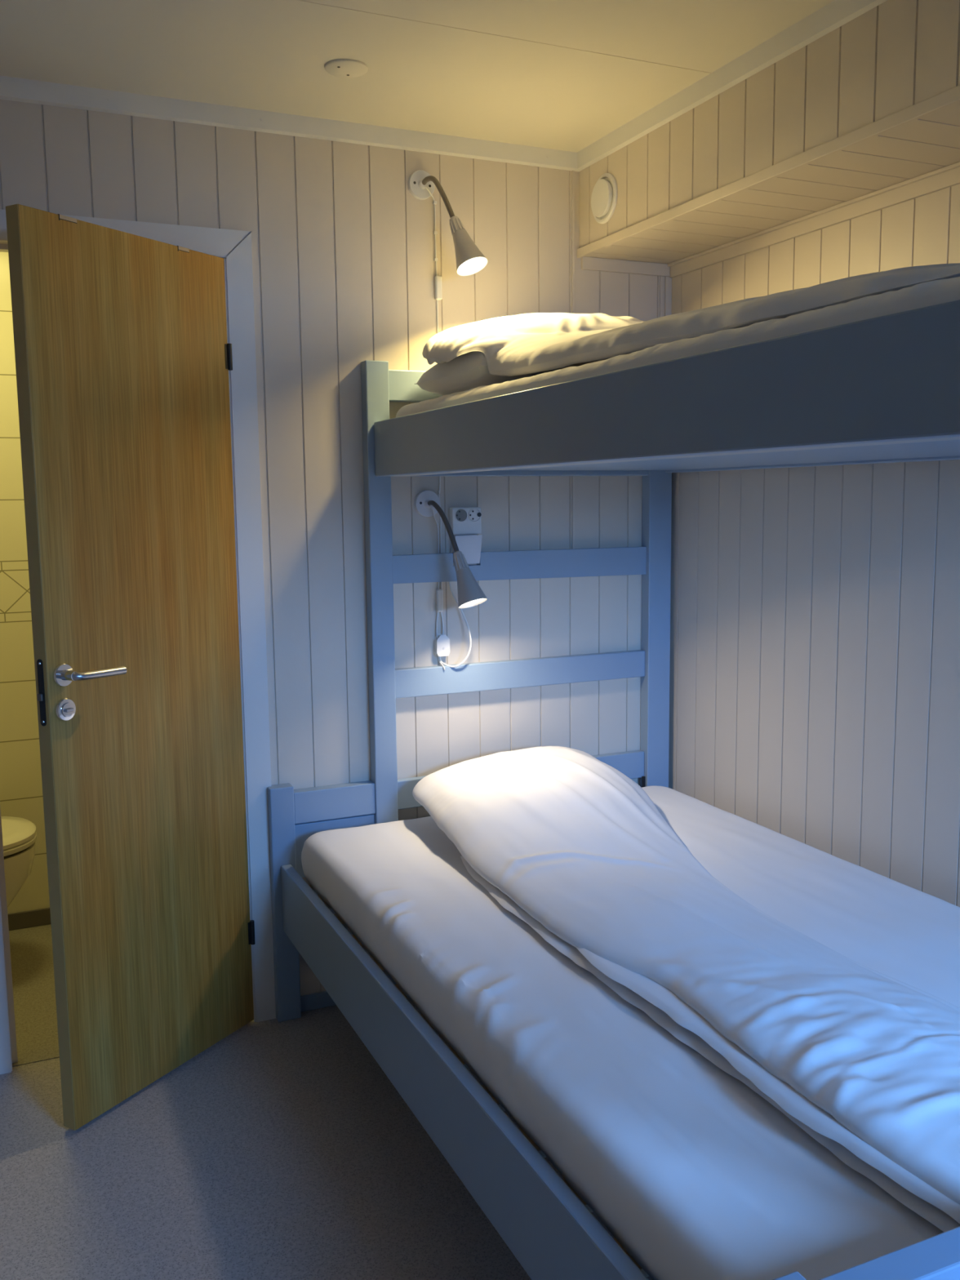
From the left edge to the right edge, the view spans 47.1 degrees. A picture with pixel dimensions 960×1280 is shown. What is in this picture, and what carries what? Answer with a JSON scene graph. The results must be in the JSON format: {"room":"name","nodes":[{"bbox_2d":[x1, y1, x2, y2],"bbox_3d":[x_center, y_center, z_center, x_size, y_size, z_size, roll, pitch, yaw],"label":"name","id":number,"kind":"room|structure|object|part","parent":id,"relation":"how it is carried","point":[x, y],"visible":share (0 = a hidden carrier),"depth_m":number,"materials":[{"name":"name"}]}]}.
{"room":"bunk bedroom","nodes":[
{"label":"bunk bedroom","id":0,"kind":"room"},
{"bbox_2d":[0,251,49,913],"bbox_3d":[-1.460,-0.231,3.711,1.450,2.420,0.085,-4,8,-24],"label":"wall","id":1,"kind":"structure","parent":0,"point":[21,796],"depth_m":3.66,"materials":[{"name":"tile"}]},
{"bbox_2d":[8,907,50,930],"bbox_3d":[-1.427,0.946,3.818,1.290,0.058,0.010,-4,8,-24],"label":"baseboard","id":2,"kind":"structure","parent":1,"relation":"attached to","point":[41,917],"depth_m":3.76,"materials":[{"name":"brown tile"}]},
{"bbox_2d":[0,924,653,1279],"bbox_3d":[-0.115,1.231,1.896,2.950,0.050,4.800,-4,8,-24],"label":"floor","id":3,"kind":"structure","parent":0,"point":[283,1150],"depth_m":2.38,"materials":[{"name":"carpet"}]},
{"bbox_2d":[0,816,36,907],"bbox_3d":[-1.624,0.640,3.305,0.552,0.800,0.366,-4,8,-24],"label":"toilet","id":4,"kind":"object","parent":3,"relation":"on","point":[19,834],"visible":0.93,"depth_m":3.31,"materials":[{"name":"white ceramic"}]},
{"bbox_3d":[-1.557,0.594,3.330,0.402,0.024,0.364,-4,8,-24],"label":"lid","id":5,"kind":"part","parent":4,"relation":"part of","materials":[{"name":"white ceramic"}]},
{"bbox_3d":[-1.579,0.834,3.349,0.448,0.402,0.360,-4,8,-24],"label":"bowl","id":6,"kind":"part","parent":4,"relation":"part of","materials":[{"name":"white ceramic"}]},
{"bbox_3d":[-1.556,0.615,3.333,0.403,0.017,0.366,-4,8,-24],"label":"seat","id":7,"kind":"part","parent":4,"relation":"part of","materials":[{"name":"white ceramic"}]},
{"bbox_2d":[12,1053,59,1066],"bbox_3d":[-0.923,1.077,2.968,0.620,0.002,0.014,-4,8,-24],"label":"threshold","id":8,"kind":"object","parent":3,"relation":"on","point":[55,1055],"visible":0.35,"depth_m":2.86,"materials":[{"name":"wood"}]},
{"bbox_2d":[267,299,959,1279],"bbox_3d":[0.439,0.241,2.262,1.284,1.808,2.169,-4,8,-24],"label":"bunk bed","id":9,"kind":"object","parent":3,"relation":"on","point":[885,388],"visible":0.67,"depth_m":2.09,"materials":[{"name":"blue paint"}]},
{"bbox_3d":[-0.542,0.728,3.051,0.066,0.665,0.044,-4,8,-24],"label":"post","id":10,"kind":"part","parent":9,"relation":"part of","materials":[{"name":"blue paint"}]},
{"bbox_3d":[-0.410,0.452,3.081,0.234,0.089,0.038,-4,8,-24],"label":"head rail","id":11,"kind":"part","parent":9,"relation":"part of","materials":[{"name":"blue paint"}]},
{"bbox_3d":[-0.275,0.142,3.100,0.066,1.808,0.044,-4,8,-24],"label":"post","id":12,"kind":"part","parent":9,"relation":"part of","materials":[{"name":"blue paint"}]},
{"bbox_3d":[0.123,-0.721,3.181,0.833,0.084,0.033,-4,8,-24],"label":"rail","id":13,"kind":"part","parent":9,"relation":"part of","materials":[{"name":"blue paint"}]},
{"bbox_3d":[-0.104,0.823,2.088,0.029,0.187,2.078,-4,8,-24],"label":"rail","id":14,"kind":"part","parent":9,"relation":"part of","materials":[{"name":"blue paint"}]},
{"bbox_3d":[0.126,-0.527,3.203,0.833,0.100,0.039,-4,8,-24],"label":"support rail","id":15,"kind":"part","parent":9,"relation":"part of","materials":[{"name":"blue paint"}]},
{"bbox_3d":[0.127,-0.221,3.248,0.833,0.085,0.027,-4,8,-24],"label":"head rail","id":16,"kind":"part","parent":9,"relation":"part of","materials":[{"name":"blue paint"}]},
{"bbox_3d":[0.131,0.098,3.288,0.833,0.082,0.027,-4,8,-24],"label":"head rail","id":17,"kind":"part","parent":9,"relation":"part of","materials":[{"name":"blue paint"}]},
{"bbox_3d":[0.135,0.418,3.329,0.833,0.084,0.027,-4,8,-24],"label":"head rail","id":18,"kind":"part","parent":9,"relation":"part of","materials":[{"name":"blue paint"}]},
{"bbox_2d":[301,786,959,1279],"bbox_3d":[0.460,0.653,2.314,1.199,0.135,2.058,-4,8,-24],"label":"mattress","id":19,"kind":"object","parent":9,"relation":"on","point":[694,1173],"visible":0.56,"depth_m":1.84,"materials":[{"name":"white fabric"}]},
{"bbox_2d":[412,746,959,1232],"bbox_3d":[0.476,0.508,2.304,0.731,0.167,2.015,-4,8,-24],"label":"duvet","id":20,"kind":"object","parent":19,"relation":"on","point":[865,1060],"visible":1,"depth_m":1.97,"materials":[{"name":"white fabric"}]},
{"bbox_3d":[0.551,0.086,3.468,0.081,1.808,0.044,-4,8,-24],"label":"post","id":21,"kind":"part","parent":9,"relation":"part of","materials":[{"name":"blue paint"}]},
{"bbox_3d":[0.153,-0.402,2.054,0.030,0.146,2.078,-4,8,-24],"label":"rail","id":22,"kind":"part","parent":9,"relation":"part of","materials":[{"name":"blue paint"}]},
{"bbox_2d":[395,276,959,417],"bbox_3d":[0.579,-0.471,2.239,0.891,0.162,2.062,-4,8,-24],"label":"mattress","id":23,"kind":"object","parent":9,"relation":"on","point":[926,294],"visible":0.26,"depth_m":1.64,"materials":[{"name":"white fabric"}]},
{"bbox_2d":[414,351,608,395],"bbox_3d":[0.226,-0.692,2.880,0.686,0.115,0.430,-4,8,-24],"label":"pillow","id":24,"kind":"object","parent":23,"relation":"on","point":[466,371],"visible":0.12,"depth_m":2.71,"materials":[{"name":"white fabric"}]},
{"bbox_2d":[422,262,959,376],"bbox_3d":[0.576,-0.674,2.204,0.773,0.244,2.017,-4,8,-24],"label":"duvet","id":25,"kind":"object","parent":23,"relation":"on","point":[525,344],"visible":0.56,"depth_m":2.10,"materials":[{"name":"white fabric"}]},
{"bbox_3d":[0.313,0.965,1.121,0.040,0.665,0.045,-4,8,-24],"label":"post","id":26,"kind":"part","parent":9,"relation":"part of","materials":[{"name":"blue paint"}]},
{"bbox_3d":[1.004,-0.453,2.433,0.027,0.112,2.078,-4,8,-24],"label":"rail","id":27,"kind":"part","parent":9,"relation":"part of","materials":[{"name":"blue paint"}]},
{"bbox_3d":[0.896,0.659,1.347,1.244,0.090,0.045,-4,8,-24],"label":"foot rail","id":28,"kind":"part","parent":9,"relation":"part of","materials":[{"name":"blue paint"}]},
{"bbox_2d":[0,99,670,995],"bbox_3d":[-0.637,-0.147,2.982,2.850,2.420,0.100,-4,8,-24],"label":"wall","id":29,"kind":"structure","parent":0,"point":[344,268],"depth_m":3.03,"materials":[{"name":"white wood"}]},
{"bbox_2d":[5,204,255,1130],"bbox_3d":[-0.777,0.078,2.655,0.100,2.037,0.632,3,8,29],"label":"door","id":30,"kind":"structure","parent":29,"relation":"in","point":[123,357],"depth_m":2.60,"materials":[{"name":"brown wood"}]},
{"bbox_3d":[-0.955,0.115,2.403,0.017,0.148,0.002,3,8,29],"label":"lock plate","id":31,"kind":"part","parent":30,"relation":"part of","materials":[{"name":"black metal"}]},
{"bbox_3d":[-0.901,0.078,2.414,0.040,0.052,0.052,3,8,29],"label":"handle","id":32,"kind":"part","parent":30,"relation":"part of","materials":[{"name":"silver metal"}]},
{"bbox_3d":[-0.848,0.074,2.453,0.028,0.023,0.140,5,9,37],"label":"lever","id":33,"kind":"part","parent":30,"relation":"part of","materials":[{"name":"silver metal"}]},
{"bbox_2d":[0,208,275,1074],"bbox_3d":[-0.947,0.023,2.856,0.768,2.124,0.121,-4,8,-24],"label":"door frame","id":34,"kind":"structure","parent":29,"relation":"attached to","point":[235,245],"depth_m":2.90,"materials":[{"name":"white paint"}]},
{"bbox_2d":[0,75,578,171],"bbox_3d":[-0.818,-1.304,2.693,2.430,0.047,0.016,-4,8,-24],"label":"trim","id":35,"kind":"structure","parent":29,"relation":"attached to","point":[15,89],"depth_m":2.81,"materials":[{"name":"white paint"}]},
{"bbox_2d":[300,991,336,1012],"bbox_3d":[0.019,0.995,3.357,1.268,0.045,0.012,-4,8,-24],"label":"baseboard","id":36,"kind":"structure","parent":29,"relation":"attached to","point":[322,999],"depth_m":3.13,"materials":[{"name":"blue paint"}]},
{"bbox_2d":[408,169,487,493],"bbox_3d":[-0.077,-0.836,2.984,0.087,0.872,0.244,-8,10,-44],"label":"wall lamp","id":37,"kind":"object","parent":29,"relation":"attached to","point":[470,260],"visible":0.99,"depth_m":2.93,"materials":[{"name":"white plastic"}]},
{"bbox_3d":[-0.157,-1.238,2.996,0.075,0.075,0.024,-4,8,-24],"label":"plate","id":38,"kind":"part","parent":37,"relation":"part of","materials":[{"name":"white plastic"}]},
{"bbox_3d":[-0.024,-1.025,2.908,0.085,0.117,0.095,-4,8,-24],"label":"lamp shade","id":39,"kind":"part","parent":37,"relation":"part of","materials":[{"name":"silver metal"}]},
{"bbox_3d":[-0.023,-1.003,2.906,0.068,0.055,0.066,-4,8,-24],"label":"bulb","id":40,"kind":"part","parent":37,"relation":"part of","materials":[{"name":"white glass"}]},
{"bbox_2d":[413,489,487,670],"bbox_3d":[-0.070,-0.159,3.061,0.150,0.512,0.217,-4,8,-24],"label":"wall lamp","id":41,"kind":"object","parent":29,"relation":"attached to","point":[427,503],"visible":1,"depth_m":3.09,"materials":[{"name":"white plastic"}]},
{"bbox_3d":[-0.146,-0.384,3.106,0.075,0.075,0.024,-4,8,-24],"label":"plate","id":42,"kind":"part","parent":41,"relation":"part of","materials":[{"name":"white plastic"}]},
{"bbox_2d":[433,633,449,656],"bbox_3d":[-0.110,0.015,3.169,0.041,0.062,0.027,-4,8,-24],"label":"switch","id":43,"kind":"object","parent":41,"relation":"attached to","point":[441,642],"depth_m":3.16,"materials":[{"name":"white plastic"}]},
{"bbox_3d":[-0.023,-0.141,3.016,0.083,0.114,0.092,-4,8,-24],"label":"lamp shade","id":44,"kind":"part","parent":41,"relation":"part of","materials":[{"name":"silver metal"}]},
{"bbox_3d":[-0.022,-0.119,3.015,0.068,0.054,0.066,-4,8,-24],"label":"bulb","id":45,"kind":"part","parent":41,"relation":"part of","materials":[{"name":"white glass"}]},
{"bbox_2d":[448,506,481,534],"bbox_3d":[-0.041,-0.341,3.153,0.090,0.077,0.034,-4,8,-24],"label":"wall socket","id":46,"kind":"object","parent":29,"relation":"attached to","point":[465,520],"visible":0.98,"depth_m":3.14,"materials":[{"name":"white plastic"}]},
{"bbox_2d":[469,509,479,520],"bbox_3d":[-0.016,-0.357,3.147,0.034,0.034,0.004,-4,8,-24],"label":"socket","id":47,"kind":"object","parent":46,"relation":"attached to","point":[474,514],"depth_m":3.15,"materials":[{"name":"white plastic"}]},
{"bbox_2d":[449,534,482,564],"bbox_3d":[-0.039,-0.260,3.161,0.084,0.081,0.039,-4,8,-24],"label":"cable box","id":48,"kind":"object","parent":29,"relation":"attached to","point":[469,545],"visible":0.73,"depth_m":3.15,"materials":[{"name":"white plastic"}]},
{"bbox_2d":[571,170,671,548],"bbox_3d":[0.429,-0.784,3.327,0.345,1.173,0.006,-4,8,-24],"label":"trim","id":49,"kind":"structure","parent":29,"relation":"attached to","point":[668,288],"depth_m":3.30,"materials":[{"name":"white wood"}]},
{"bbox_2d":[581,256,670,276],"bbox_3d":[0.436,-1.113,3.288,0.303,0.036,0.010,-4,8,-24],"label":"trim","id":50,"kind":"structure","parent":29,"relation":"attached to","point":[594,264],"depth_m":3.28,"materials":[{"name":"white wood"}]},
{"bbox_2d":[0,0,834,152],"bbox_3d":[0.062,-1.159,1.130,2.950,0.058,3.800,-4,8,-24],"label":"ceiling","id":51,"kind":"structure","parent":0,"point":[564,75],"depth_m":2.45,"materials":[{"name":"paint"}]},
{"bbox_2d":[578,0,959,263],"bbox_3d":[1.172,-1.073,1.643,0.320,0.285,3.600,-4,8,-24],"label":"boxed soffit","id":52,"kind":"structure","parent":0,"point":[896,55],"depth_m":2.44,"materials":[{"name":"white wood"}]},
{"bbox_2d":[591,173,617,223],"bbox_3d":[0.341,-1.230,3.071,0.019,0.132,0.132,-4,8,-24],"label":"air vent","id":53,"kind":"object","parent":52,"relation":"in","point":[605,192],"visible":1,"depth_m":3.05,"materials":[{"name":"white plastic"}]},
{"bbox_2d":[577,0,887,171],"bbox_3d":[1.018,-1.180,1.560,0.016,0.047,3.600,-4,8,-24],"label":"trim","id":54,"kind":"structure","parent":52,"relation":"attached to","point":[837,13],"depth_m":2.52,"materials":[{"name":"white paint"}]},
{"bbox_2d":[577,84,959,257],"bbox_3d":[1.026,-0.930,1.595,0.012,0.025,3.600,-4,8,-24],"label":"trim","id":55,"kind":"structure","parent":52,"relation":"attached to","point":[950,97],"depth_m":2.37,"materials":[{"name":"white wood"}]},
{"bbox_2d":[668,183,959,906],"bbox_3d":[1.375,-0.027,1.864,0.100,2.420,3.600,-4,8,-24],"label":"wall","id":56,"kind":"structure","parent":0,"point":[815,668],"depth_m":2.82,"materials":[{"name":"white wood"}]},
{"bbox_2d":[667,161,959,277],"bbox_3d":[1.312,-0.920,1.720,0.020,0.040,3.590,-4,8,-24],"label":"trim","id":57,"kind":"structure","parent":56,"relation":"attached to","point":[947,176],"depth_m":2.72,"materials":[{"name":"white wood"}]}
]}

